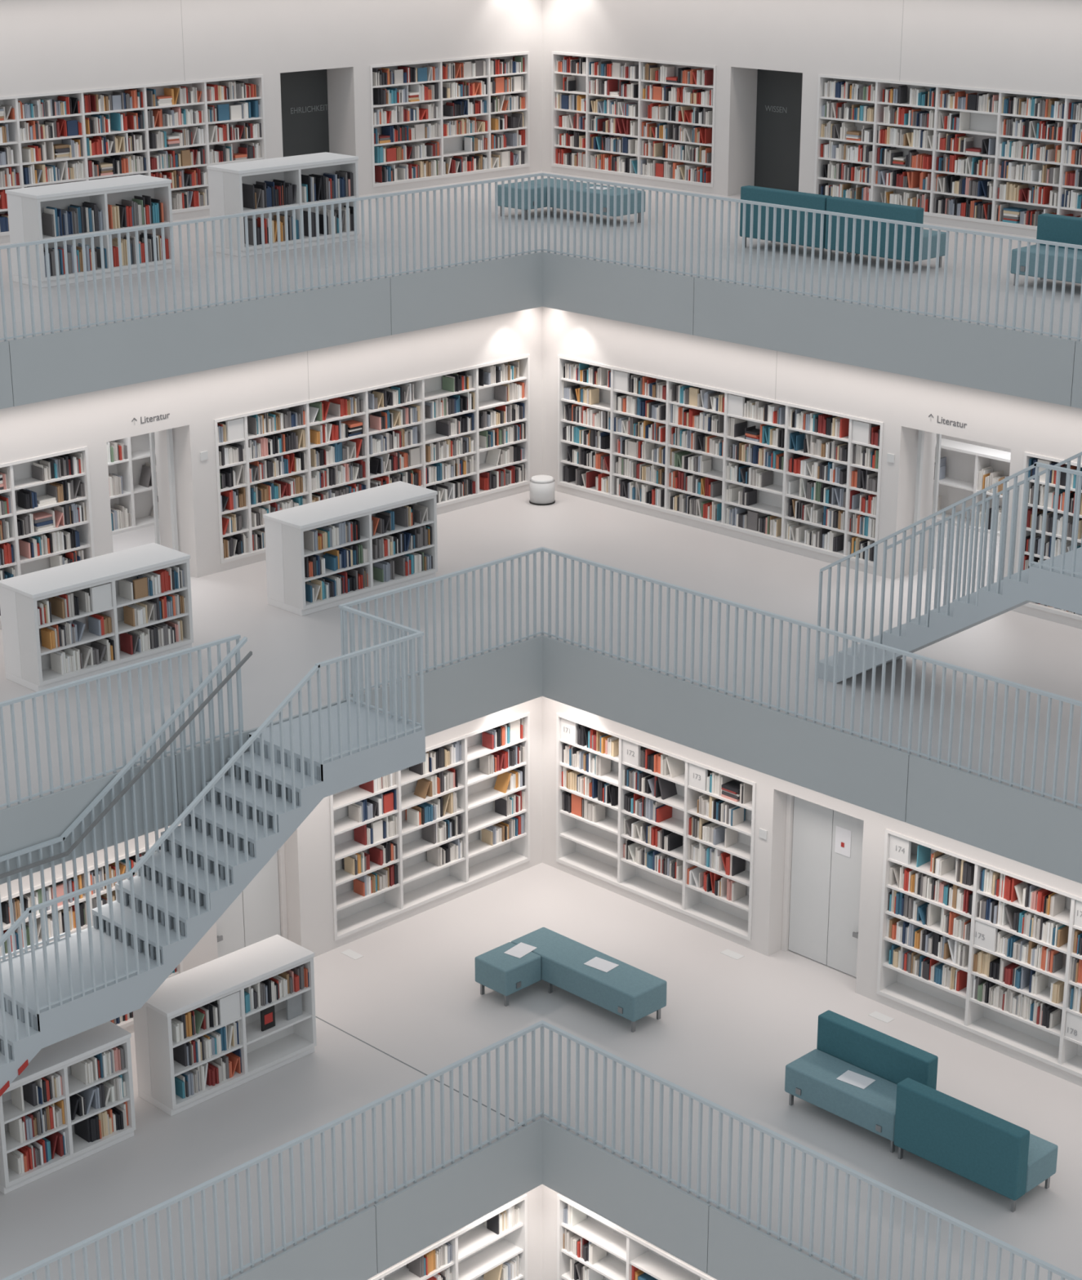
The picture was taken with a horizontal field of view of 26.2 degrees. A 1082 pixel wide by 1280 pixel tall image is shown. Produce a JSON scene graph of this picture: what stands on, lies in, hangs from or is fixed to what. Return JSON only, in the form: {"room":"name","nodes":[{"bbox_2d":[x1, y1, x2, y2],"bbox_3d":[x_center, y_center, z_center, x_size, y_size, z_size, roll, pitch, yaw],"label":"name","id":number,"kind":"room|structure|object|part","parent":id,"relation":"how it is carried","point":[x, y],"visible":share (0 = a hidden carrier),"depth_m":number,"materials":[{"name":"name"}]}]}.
{"room":"library","nodes":[
{"label":"library","id":0,"kind":"room"},
{"bbox_2d":[0,0,542,244],"bbox_3d":[-12.053,-5.266,25.409,0.700,3.340,34.790,18,26,42],"label":"wall","id":1,"kind":"structure","parent":0,"point":[46,46],"depth_m":32.62,"materials":[{"name":"white paint"}]},
{"bbox_2d":[0,75,266,236],"bbox_3d":[-6.864,-6.205,30.262,0.315,1.758,8.046,18,26,42],"label":"built-in bookshelf","id":2,"kind":"object","parent":1,"relation":"attached to","point":[170,131],"visible":0.8,"depth_m":31.37,"materials":[{"name":"white wood"}]},
{"bbox_2d":[180,0,185,80],"bbox_3d":[-4.872,-8.319,31.430,0.003,1.476,0.008,18,26,42],"label":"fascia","id":3,"kind":"structure","parent":1,"relation":"attached to","point":[180,0],"depth_m":31.48,"materials":[{"name":"white paint"}]},
{"bbox_2d":[280,69,328,156],"bbox_3d":[-3.657,-7.419,33.954,0.056,1.858,1.357,18,26,42],"label":"door","id":4,"kind":"structure","parent":1,"relation":"in","point":[304,94],"depth_m":34.01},
{"bbox_2d":[369,52,529,186],"bbox_3d":[-1.462,-7.961,35.371,0.315,1.758,3.266,18,26,42],"label":"built-in bookshelf","id":5,"kind":"object","parent":1,"relation":"attached to","point":[455,117],"visible":0.99,"depth_m":35.33,"materials":[{"name":"white wood"}]},
{"bbox_2d":[0,306,542,629],"bbox_3d":[-10.278,-0.093,21.557,0.700,2.580,29.770,18,26,42],"label":"wall","id":6,"kind":"structure","parent":0,"point":[193,402],"depth_m":27.28,"materials":[{"name":"white paint"}]},
{"bbox_2d":[0,446,94,621],"bbox_3d":[-6.900,-0.797,24.577,0.315,1.748,4.906,18,26,42],"label":"built-in bookshelf","id":7,"kind":"object","parent":6,"relation":"attached to","point":[46,513],"visible":0.72,"depth_m":25.75,"materials":[{"name":"white wood"}]},
{"bbox_2d":[132,413,169,423],"bbox_3d":[-4.441,-2.519,26.366,0.527,0.086,0.002,-18,26,-42],"label":"sign","id":8,"kind":"object","parent":6,"relation":"attached to","point":[147,418],"visible":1,"depth_m":26.39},
{"bbox_2d":[149,428,178,551],"bbox_3d":[-4.455,-1.691,27.375,0.382,1.820,0.051,17,25,40],"label":"door frame","id":9,"kind":"structure","parent":6,"relation":"attached to","point":[169,432],"depth_m":27.31,"materials":[{"name":"white paint"}]},
{"bbox_2d":[200,450,208,461],"bbox_3d":[-3.934,-2.142,27.027,0.011,0.100,0.100,18,26,42],"label":"wall switch plate","id":10,"kind":"object","parent":6,"relation":"attached to","point":[203,455],"visible":1,"depth_m":27.02,"materials":[{"name":"white plastic"}]},
{"bbox_2d":[306,351,309,399],"bbox_3d":[-2.808,-3.235,27.853,0.003,0.726,0.008,18,26,42],"label":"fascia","id":11,"kind":"structure","parent":6,"relation":"attached to","point":[307,351],"depth_m":27.87,"materials":[{"name":"white paint"}]},
{"bbox_2d":[213,354,529,564],"bbox_3d":[-2.095,-2.359,29.120,0.315,1.748,5.156,18,26,42],"label":"built-in bookshelf","id":12,"kind":"object","parent":6,"relation":"attached to","point":[461,434],"visible":0.84,"depth_m":28.98,"materials":[{"name":"white wood"}]},
{"bbox_2d":[0,696,542,1033],"bbox_3d":[-8.977,4.207,18.908,0.700,2.470,26.090,18,26,42],"label":"wall","id":13,"kind":"structure","parent":0,"point":[308,854],"depth_m":24.84,"materials":[{"name":"white paint"}]},
{"bbox_2d":[0,844,183,1028],"bbox_3d":[-5.609,3.406,21.883,0.315,1.848,5.196,18,26,42],"label":"built-in bookshelf","id":14,"kind":"object","parent":13,"relation":"attached to","point":[123,1021],"visible":0.14,"depth_m":22.54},
{"bbox_2d":[216,844,288,957],"bbox_3d":[-3.210,2.580,24.446,0.300,1.947,1.096,18,26,42],"label":"double door","id":15,"kind":"structure","parent":13,"relation":"in","point":[260,913],"depth_m":24.60,"materials":[{"name":"white paint"}]},
{"bbox_3d":[-3.400,3.121,24.252,0.060,0.050,0.120,18,26,42],"label":"door handle","id":16,"kind":"part","parent":15,"relation":"part of","materials":[{"name":"metal"}]},
{"bbox_3d":[-3.217,2.578,24.453,0.280,1.947,1.096,18,26,42],"label":"door frame","id":17,"kind":"part","parent":15,"relation":"part of","materials":[{"name":"white paint"}]},
{"bbox_2d":[328,711,529,940],"bbox_3d":[-1.303,2.007,25.955,0.315,1.848,2.976,18,26,42],"label":"built-in bookshelf","id":18,"kind":"object","parent":13,"relation":"attached to","point":[408,838],"visible":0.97,"depth_m":25.98,"materials":[{"name":"white wood"}]},
{"bbox_2d":[367,1184,542,1279],"bbox_3d":[-7.729,8.427,16.399,0.700,2.520,22.560,18,26,42],"label":"wall","id":19,"kind":"structure","parent":0,"point":[534,1196],"depth_m":23.07,"materials":[{"name":"white paint"}]},
{"bbox_2d":[369,1194,527,1279],"bbox_3d":[-2.250,6.954,21.375,0.315,1.868,5.636,18,26,42],"label":"built-in bookshelf","id":20,"kind":"object","parent":19,"relation":"attached to","point":[494,1246],"visible":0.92,"depth_m":22.75,"materials":[{"name":"white wood"}]},
{"bbox_2d":[406,1204,519,1279],"bbox_3d":[-2.119,6.919,21.522,0.252,1.758,5.164,18,26,42],"label":"books","id":21,"kind":"object","parent":20,"relation":"on","point":[489,1249],"depth_m":22.75,"materials":[{"name":"paper"}]},
{"bbox_2d":[0,862,1081,1279],"bbox_3d":[0.000,7.474,13.380,29.890,0.124,29.890,18,26,42],"label":"floor","id":22,"kind":"structure","parent":0,"point":[727,1030],"depth_m":22.17,"materials":[{"name":"grey concrete"}]},
{"bbox_2d":[0,1021,135,1194],"bbox_3d":[-4.462,4.192,21.090,0.600,1.080,1.420,18,26,42],"label":"bookcase","id":23,"kind":"object","parent":22,"relation":"on","point":[73,1101],"visible":0.96,"depth_m":20.95,"materials":[{"name":"white paint"}]},
{"bbox_2d":[6,1044,128,1174],"bbox_3d":[-4.330,4.199,21.047,0.274,0.852,1.186,18,26,42],"label":"books","id":24,"kind":"object","parent":23,"relation":"on","point":[60,1114],"depth_m":20.97,"materials":[{"name":"multicoloured paper"}]},
{"bbox_2d":[0,605,425,1096],"bbox_3d":[-4.039,2.563,21.103,1.174,4.152,7.039,18,26,42],"label":"staircase","id":25,"kind":"structure","parent":22,"relation":"on","point":[59,989],"depth_m":21.52,"materials":[{"name":"grey metal"}]},
{"bbox_3d":[-3.935,1.158,21.396,0.030,1.430,3.250,18,26,42],"label":"handrail","id":26,"kind":"part","parent":25,"relation":"part of","materials":[{"name":"grey metal"}]},
{"bbox_2d":[133,933,316,1115],"bbox_3d":[-3.051,3.710,22.460,0.580,1.100,1.770,18,26,42],"label":"bookcase","id":27,"kind":"object","parent":22,"relation":"on","point":[215,1027],"visible":0.98,"depth_m":22.20,"materials":[{"name":"white paint"}]},
{"bbox_2d":[171,964,308,1098],"bbox_3d":[-2.946,3.721,22.404,0.270,0.874,1.593,18,26,42],"label":"books","id":28,"kind":"object","parent":27,"relation":"on","point":[220,1042],"depth_m":22.29,"materials":[{"name":"multicoloured paper"}]},
{"bbox_2d":[260,1004,275,1031],"bbox_3d":[-2.666,3.674,22.571,0.020,0.223,0.160,18,26,42],"label":"book","id":29,"kind":"object","parent":27,"relation":"on","point":[267,1015],"depth_m":22.57,"materials":[{"name":"black paper"}]},
{"bbox_3d":[-2.657,3.675,22.563,0.002,0.100,0.100,18,26,42],"label":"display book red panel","id":30,"kind":"part","parent":27,"relation":"part of","materials":[{"name":"red paper"}]},
{"bbox_2d":[285,993,302,1020],"bbox_3d":[-2.433,3.593,22.790,0.020,0.233,0.180,18,26,42],"label":"book","id":31,"kind":"object","parent":27,"relation":"on","point":[294,1004],"depth_m":22.79,"materials":[{"name":"grey paper"}]},
{"bbox_2d":[0,1020,545,1279],"bbox_3d":[-5.416,5.777,16.602,0.044,1.000,15.364,18,26,42],"label":"gallery railing","id":32,"kind":"object","parent":22,"relation":"on","point":[58,1256],"visible":1,"depth_m":19.99,"materials":[{"name":"grey metal"}]},
{"bbox_2d":[315,1015,523,1126],"bbox_3d":[-1.476,4.122,22.952,3.680,0.002,0.015,18,26,42],"label":"joint","id":33,"kind":"object","parent":22,"relation":"in","point":[315,1015],"depth_m":22.88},
{"bbox_2d":[229,1117,854,1279],"bbox_3d":[0.000,9.710,7.721,21.286,0.695,21.286,18,26,42],"label":"fascia","id":34,"kind":"structure","parent":22,"relation":"attached to","point":[380,1236],"depth_m":20.85,"materials":[{"name":"grey paint"}]},
{"bbox_2d":[475,927,666,1031],"bbox_3d":[0.283,3.573,23.890,1.780,0.430,1.020,18,26,42],"label":"bench","id":35,"kind":"object","parent":22,"relation":"on","point":[627,991],"visible":0.98,"depth_m":23.89,"materials":[{"name":"teal fabric"}]},
{"bbox_3d":[-0.355,3.415,24.133,0.480,0.290,0.516,18,26,42],"label":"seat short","id":36,"kind":"part","parent":35,"relation":"part of","materials":[{"name":"teal fabric"}]},
{"bbox_2d":[504,942,536,958],"bbox_3d":[-0.226,3.233,24.207,0.210,0.003,0.300,13,23,34],"label":"paper sheet","id":37,"kind":"object","parent":35,"relation":"on","point":[521,949],"visible":1,"depth_m":24.20,"materials":[{"name":"white paper"}]},
{"bbox_2d":[583,956,618,972],"bbox_3d":[0.608,3.339,23.899,0.300,0.003,0.210,15,24,37],"label":"paper sheet","id":38,"kind":"object","parent":35,"relation":"on","point":[596,962],"visible":1,"depth_m":23.90,"materials":[{"name":"white paper"}]},
{"bbox_2d":[542,1022,1081,1279],"bbox_3d":[5.432,5.782,16.587,15.320,1.000,0.044,18,26,42],"label":"gallery railing","id":39,"kind":"object","parent":22,"relation":"on","point":[1025,1256],"visible":1,"depth_m":19.95,"materials":[{"name":"grey metal"}]},
{"bbox_2d":[784,1009,937,1152],"bbox_3d":[2.969,4.127,21.739,1.290,0.780,0.652,18,26,42],"label":"sofa","id":40,"kind":"object","parent":22,"relation":"on","point":[843,1044],"visible":0.78,"depth_m":21.69,"materials":[{"name":"teal fabric"}]},
{"bbox_3d":[2.912,4.245,21.720,1.290,0.290,0.467,18,26,42],"label":"seat","id":41,"kind":"part","parent":40,"relation":"part of","materials":[{"name":"teal fabric"}]},
{"bbox_2d":[835,1070,875,1088],"bbox_3d":[2.927,4.102,21.679,0.300,0.003,0.210,15,24,37],"label":"paper sheet","id":42,"kind":"object","parent":40,"relation":"on","point":[849,1077],"visible":1,"depth_m":21.67,"materials":[{"name":"white paper"}]},
{"bbox_3d":[3.140,4.006,21.878,1.290,0.640,0.170,18,26,42],"label":"backrest","id":43,"kind":"part","parent":40,"relation":"part of","materials":[{"name":"teal fabric"}]},
{"bbox_2d":[893,1077,1057,1212],"bbox_3d":[3.886,4.439,20.834,1.320,0.780,0.650,18,26,42],"label":"sofa","id":44,"kind":"object","parent":22,"relation":"on","point":[999,1155],"visible":1,"depth_m":20.53,"materials":[{"name":"teal fabric"}]},
{"bbox_3d":[3.947,4.518,20.926,1.320,0.290,0.477,18,26,42],"label":"seat","id":45,"kind":"part","parent":44,"relation":"part of","materials":[{"name":"teal fabric"}]},
{"bbox_2d":[0,490,1081,809],"bbox_3d":[0.000,3.652,14.817,33.570,0.120,33.570,18,26,42],"label":"floor","id":46,"kind":"structure","parent":0,"point":[285,646],"depth_m":25.27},
{"bbox_2d":[0,542,193,691],"bbox_3d":[-4.653,-0.251,24.355,0.660,1.060,1.960,18,26,42],"label":"bookcase","id":47,"kind":"object","parent":46,"relation":"on","point":[64,624],"visible":0.98,"depth_m":24.07,"materials":[{"name":"white paint"}]},
{"bbox_2d":[36,565,186,674],"bbox_3d":[-4.537,-0.225,24.258,0.274,0.832,1.829,18,26,42],"label":"books","id":48,"kind":"object","parent":47,"relation":"on","point":[91,628],"depth_m":24.20,"materials":[{"name":"multicoloured paper"}]},
{"bbox_2d":[0,634,243,807],"bbox_3d":[-8.082,2.101,17.604,0.044,1.000,14.624,18,26,42],"label":"gallery railing","id":49,"kind":"object","parent":46,"relation":"on","point":[117,671],"visible":0.97,"depth_m":21.42,"materials":[{"name":"grey metal"}]},
{"bbox_2d":[106,432,159,535],"bbox_3d":[-5.241,-2.277,29.111,0.315,1.800,2.000,18,26,42],"label":"bookcase","id":50,"kind":"object","parent":46,"relation":"on","point":[129,464],"visible":0.13,"depth_m":29.25,"materials":[{"name":"white wood"}]},
{"bbox_2d":[262,480,437,616],"bbox_3d":[-2.178,-1.069,26.736,0.660,1.060,2.060,18,26,42],"label":"bookcase","id":51,"kind":"object","parent":46,"relation":"on","point":[323,554],"visible":1,"depth_m":26.41,"materials":[{"name":"white paint"}]},
{"bbox_2d":[302,503,432,602],"bbox_3d":[-2.043,-1.052,26.655,0.273,0.838,1.877,18,26,42],"label":"books","id":52,"kind":"object","parent":51,"relation":"on","point":[353,556],"depth_m":26.56,"materials":[{"name":"multicoloured paper"}]},
{"bbox_2d":[338,546,544,698],"bbox_3d":[-1.001,-0.201,24.301,0.044,1.000,2.874,18,26,42],"label":"gallery railing","id":53,"kind":"object","parent":46,"relation":"on","point":[504,560],"visible":0.86,"depth_m":24.42,"materials":[{"name":"grey metal"}]},
{"bbox_2d":[0,635,1081,884],"bbox_3d":[0.000,5.950,8.970,24.686,0.695,24.686,18,26,42],"label":"fascia","id":54,"kind":"structure","parent":46,"relation":"attached to","point":[1024,827],"depth_m":22.68,"materials":[{"name":"white paint"}]},
{"bbox_2d":[528,475,555,505],"bbox_3d":[0.000,-1.970,30.479,0.340,0.330,0.340,18,26,42],"label":"waste bin","id":55,"kind":"object","parent":46,"relation":"on","point":[541,486],"visible":1,"depth_m":30.36,"materials":[{"name":"white plastic"}]},
{"bbox_3d":[0.000,-2.107,30.432,0.330,0.040,0.330,18,26,42],"label":"lid","id":56,"kind":"part","parent":55,"relation":"part of","materials":[{"name":"white plastic"}]},
{"bbox_2d":[542,547,1081,807],"bbox_3d":[6.634,1.631,18.974,18.720,1.000,0.044,18,26,42],"label":"gallery railing","id":57,"kind":"object","parent":46,"relation":"on","point":[895,651],"visible":1,"depth_m":22.71,"materials":[{"name":"grey metal"}]},
{"bbox_2d":[817,451,1081,682],"bbox_3d":[6.327,-1.136,22.006,7.087,4.262,2.808,18,26,42],"label":"staircase","id":58,"kind":"structure","parent":46,"relation":"on","point":[1055,581],"depth_m":22.75,"materials":[{"name":"grey metal"}]},
{"bbox_2d":[931,436,1010,536],"bbox_3d":[5.524,-1.899,29.241,2.000,1.000,0.315,18,26,42],"label":"bookcase","id":59,"kind":"object","parent":46,"relation":"on","point":[966,469],"visible":0.32,"depth_m":29.37,"materials":[{"name":"white wood"}]},
{"bbox_2d":[0,171,1081,342],"bbox_3d":[0.000,-0.585,17.114,38.590,0.120,38.590,18,26,42],"label":"floor","id":60,"kind":"structure","parent":0,"point":[184,227],"depth_m":28.83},
{"bbox_2d":[4,174,174,288],"bbox_3d":[-5.395,-4.918,27.873,0.660,1.080,1.920,18,26,42],"label":"bookcase","id":61,"kind":"object","parent":60,"relation":"on","point":[37,213],"visible":0.84,"depth_m":27.57,"materials":[{"name":"white paint"}]},
{"bbox_2d":[41,195,168,276],"bbox_3d":[-5.283,-4.858,27.787,0.279,0.781,1.795,18,26,42],"label":"books","id":62,"kind":"object","parent":61,"relation":"on","point":[74,216],"depth_m":27.71,"materials":[{"name":"multicoloured paper"}]},
{"bbox_2d":[0,173,543,341],"bbox_3d":[-8.005,-2.809,21.862,0.044,1.000,22.685,18,26,42],"label":"gallery railing","id":63,"kind":"object","parent":60,"relation":"on","point":[331,203],"visible":1,"depth_m":26.49,"materials":[{"name":"grey metal"}]},
{"bbox_2d":[206,151,359,257],"bbox_3d":[-3.309,-5.619,29.912,0.660,1.080,1.960,18,26,42],"label":"bookcase","id":64,"kind":"object","parent":60,"relation":"on","point":[250,186],"visible":0.83,"depth_m":29.60,"materials":[{"name":"white paint"}]},
{"bbox_2d":[241,170,354,245],"bbox_3d":[-3.137,-5.579,29.881,0.275,0.784,1.668,18,26,42],"label":"books","id":65,"kind":"object","parent":64,"relation":"on","point":[262,192],"depth_m":29.75,"materials":[{"name":"multicoloured paper"}]},
{"bbox_2d":[0,252,1081,408],"bbox_3d":[0.000,1.965,10.533,28.607,0.695,28.607,18,26,42],"label":"fascia","id":66,"kind":"structure","parent":60,"relation":"attached to","point":[40,368],"depth_m":26.55,"materials":[{"name":"grey paint"}]},
{"bbox_2d":[497,177,644,222],"bbox_3d":[0.385,-6.034,32.121,1.880,0.430,1.050,18,26,42],"label":"bench","id":67,"kind":"object","parent":60,"relation":"on","point":[584,184],"visible":0.56,"depth_m":31.99,"materials":[{"name":"teal fabric"}]},
{"bbox_3d":[-0.288,-6.176,32.318,0.600,0.290,0.426,18,26,42],"label":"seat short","id":68,"kind":"part","parent":67,"relation":"part of","materials":[{"name":"teal fabric"}]},
{"bbox_2d":[585,186,610,190],"bbox_3d":[0.778,-6.226,32.007,0.300,0.003,0.210,15,24,37],"label":"paper sheet","id":69,"kind":"object","parent":67,"relation":"on","point":[592,188],"visible":0.57,"depth_m":32.00,"materials":[{"name":"white paper"}]},
{"bbox_2d":[739,185,851,259],"bbox_3d":[3.256,-5.352,29.597,1.370,0.780,0.680,18,26,42],"label":"sofa","id":70,"kind":"object","parent":60,"relation":"on","point":[748,193],"visible":0.69,"depth_m":29.31,"materials":[{"name":"teal fabric"}]},
{"bbox_2d":[542,173,1081,341],"bbox_3d":[8.020,-2.804,21.847,22.641,1.000,0.044,18,26,42],"label":"gallery railing","id":71,"kind":"object","parent":60,"relation":"on","point":[752,203],"visible":1,"depth_m":26.48,"materials":[{"name":"grey metal"}]},
{"bbox_2d":[824,196,946,273],"bbox_3d":[4.239,-5.032,28.667,1.370,0.780,0.680,18,26,42],"label":"sofa","id":72,"kind":"object","parent":60,"relation":"on","point":[833,204],"visible":0.72,"depth_m":28.34,"materials":[{"name":"teal fabric"}]},
{"bbox_3d":[4.059,-5.040,28.474,1.370,0.640,0.170,18,26,42],"label":"backrest","id":73,"kind":"part","parent":72,"relation":"part of","materials":[{"name":"teal fabric"}]},
{"bbox_3d":[4.300,-4.953,28.759,1.370,0.290,0.507,18,26,42],"label":"seat","id":74,"kind":"part","parent":72,"relation":"part of","materials":[{"name":"teal fabric"}]},
{"bbox_2d":[1009,213,1081,285],"bbox_3d":[6.229,-4.463,27.011,1.400,0.780,0.682,18,26,42],"label":"sofa","id":75,"kind":"object","parent":60,"relation":"on","point":[1050,227],"visible":0.82,"depth_m":27.18,"materials":[{"name":"teal fabric"}]},
{"bbox_3d":[6.172,-4.345,26.992,1.400,0.290,0.497,18,26,42],"label":"seat","id":76,"kind":"part","parent":75,"relation":"part of","materials":[{"name":"teal fabric"}]},
{"bbox_3d":[6.410,-4.588,27.160,1.400,0.640,0.170,18,26,42],"label":"backrest","id":77,"kind":"part","parent":75,"relation":"part of","materials":[{"name":"teal fabric"}]},
{"bbox_2d":[542,1184,716,1279],"bbox_3d":[7.976,8.507,16.165,21.860,2.520,0.700,18,26,42],"label":"wall","id":78,"kind":"structure","parent":0,"point":[548,1195],"depth_m":23.07,"materials":[{"name":"white paint"}]},
{"bbox_2d":[556,1194,714,1279],"bbox_3d":[2.250,6.954,21.375,5.636,1.868,0.315,18,26,42],"label":"built-in bookshelf","id":79,"kind":"object","parent":78,"relation":"attached to","point":[589,1246],"visible":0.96,"depth_m":22.77,"materials":[{"name":"white wood"}]},
{"bbox_2d":[563,1204,657,1279],"bbox_3d":[2.169,6.935,21.477,5.302,1.756,0.255,18,26,42],"label":"books","id":80,"kind":"object","parent":79,"relation":"on","point":[593,1249],"depth_m":22.79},
{"bbox_2d":[542,0,1081,237],"bbox_3d":[12.300,-5.185,25.175,34.090,3.340,0.700,18,26,42],"label":"wall","id":81,"kind":"structure","parent":0,"point":[1024,46],"depth_m":32.71,"materials":[{"name":"white paint"}]},
{"bbox_2d":[551,51,715,187],"bbox_3d":[1.448,-7.965,35.385,3.366,1.758,0.315,18,26,42],"label":"built-in bookshelf","id":82,"kind":"object","parent":81,"relation":"attached to","point":[626,117],"visible":1,"depth_m":35.33,"materials":[{"name":"white wood"}]},
{"bbox_2d":[754,69,802,191],"bbox_3d":[3.647,-7.423,33.963,1.326,1.858,0.056,18,26,42],"label":"door","id":83,"kind":"structure","parent":81,"relation":"in","point":[779,93],"depth_m":34.10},
{"bbox_2d":[898,0,903,80],"bbox_3d":[4.872,-8.319,31.430,0.008,1.476,0.003,18,26,42],"label":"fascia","id":84,"kind":"structure","parent":81,"relation":"attached to","point":[903,0],"depth_m":31.48,"materials":[{"name":"white paint"}]},
{"bbox_2d":[813,74,1081,230],"bbox_3d":[6.847,-6.210,30.279,8.096,1.758,0.315,18,26,42],"label":"built-in bookshelf","id":85,"kind":"object","parent":81,"relation":"attached to","point":[1010,158],"visible":0.96,"depth_m":31.41,"materials":[{"name":"white wood"}]},
{"bbox_2d":[542,306,1081,629],"bbox_3d":[10.525,-0.012,21.323,29.070,2.580,0.700,18,26,42],"label":"wall","id":86,"kind":"structure","parent":0,"point":[904,404],"depth_m":27.34,"materials":[{"name":"white paint"}]},
{"bbox_2d":[557,355,883,566],"bbox_3d":[2.183,-2.331,29.037,5.286,1.748,0.315,18,26,42],"label":"built-in bookshelf","id":87,"kind":"object","parent":86,"relation":"attached to","point":[806,477],"visible":0.99,"depth_m":28.88,"materials":[{"name":"white wood"}]},
{"bbox_2d":[774,351,777,399],"bbox_3d":[2.808,-3.235,27.853,0.008,0.726,0.003,18,26,42],"label":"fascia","id":88,"kind":"structure","parent":86,"relation":"attached to","point":[776,351],"depth_m":27.87,"materials":[{"name":"white paint"}]},
{"bbox_2d":[886,453,894,462],"bbox_3d":[4.040,-2.108,26.927,0.100,0.100,0.011,18,26,42],"label":"wall switch plate","id":89,"kind":"object","parent":86,"relation":"attached to","point":[890,457],"visible":1,"depth_m":26.92,"materials":[{"name":"white plastic"}]},
{"bbox_2d":[913,430,941,575],"bbox_3d":[4.518,-1.670,27.314,0.382,1.820,0.051,-17,25,-40],"label":"door frame","id":90,"kind":"structure","parent":86,"relation":"attached to","point":[921,433],"depth_m":27.23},
{"bbox_2d":[928,413,966,427],"bbox_3d":[4.576,-2.476,26.238,0.527,0.086,0.002,18,26,42],"label":"sign","id":91,"kind":"object","parent":86,"relation":"attached to","point":[957,422],"visible":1,"depth_m":26.23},
{"bbox_2d":[1015,452,1081,620],"bbox_3d":[7.027,-0.756,24.456,4.546,1.748,0.315,18,26,42],"label":"built-in bookshelf","id":92,"kind":"object","parent":86,"relation":"attached to","point":[1029,459],"visible":0.42,"depth_m":25.63,"materials":[{"name":"white wood"}]},
{"bbox_2d":[542,696,1081,1086],"bbox_3d":[9.224,4.288,18.674,25.390,2.470,0.700,18,26,42],"label":"wall","id":93,"kind":"structure","parent":0,"point":[771,792],"depth_m":24.57,"materials":[{"name":"white paint"}]},
{"bbox_2d":[555,712,755,941],"bbox_3d":[1.317,2.011,25.942,2.956,1.848,0.315,18,26,42],"label":"built-in bookshelf","id":94,"kind":"object","parent":93,"relation":"attached to","point":[642,824],"visible":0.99,"depth_m":25.90,"materials":[{"name":"white wood"}]},
{"bbox_2d":[758,827,766,839],"bbox_3d":[2.343,2.058,24.651,0.100,0.100,0.011,18,26,42],"label":"wall switch plate","id":95,"kind":"object","parent":93,"relation":"attached to","point":[762,833],"visible":1,"depth_m":24.64,"materials":[{"name":"white plastic"}]},
{"bbox_2d":[781,793,863,977],"bbox_3d":[3.097,2.543,24.553,1.176,1.947,0.300,18,26,42],"label":"double door","id":96,"kind":"structure","parent":93,"relation":"in","point":[823,846],"depth_m":24.58,"materials":[{"name":"white paint"}]},
{"bbox_3d":[3.104,2.541,24.560,1.176,1.947,0.280,18,26,42],"label":"door frame","id":97,"kind":"part","parent":96,"relation":"part of","materials":[{"name":"white paint"}]},
{"bbox_3d":[3.315,3.093,24.332,0.120,0.050,0.060,18,26,42],"label":"door handle","id":98,"kind":"part","parent":96,"relation":"part of","materials":[{"name":"metal"}]},
{"bbox_2d":[875,828,1081,1077],"bbox_3d":[5.507,3.373,21.980,5.486,1.848,0.315,18,26,42],"label":"built-in bookshelf","id":99,"kind":"object","parent":93,"relation":"attached to","point":[1018,988],"depth_m":22.98,"materials":[{"name":"white wood"}]},
{"bbox_3d":[5.101,3.768,22.357,0.108,0.060,0.002,18,26,42],"label":"shelf number","id":100,"kind":"part","parent":99,"relation":"part of","materials":[{"name":"white paper"}]},
{"bbox_2d":[935,434,1010,452],"bbox_3d":[5.721,-2.295,28.087,5.100,2.500,2.600,18,26,42],"label":"wall","id":101,"kind":"structure","parent":0,"point":[944,437],"depth_m":29.93,"materials":[{"name":"white paint"}]}
]}

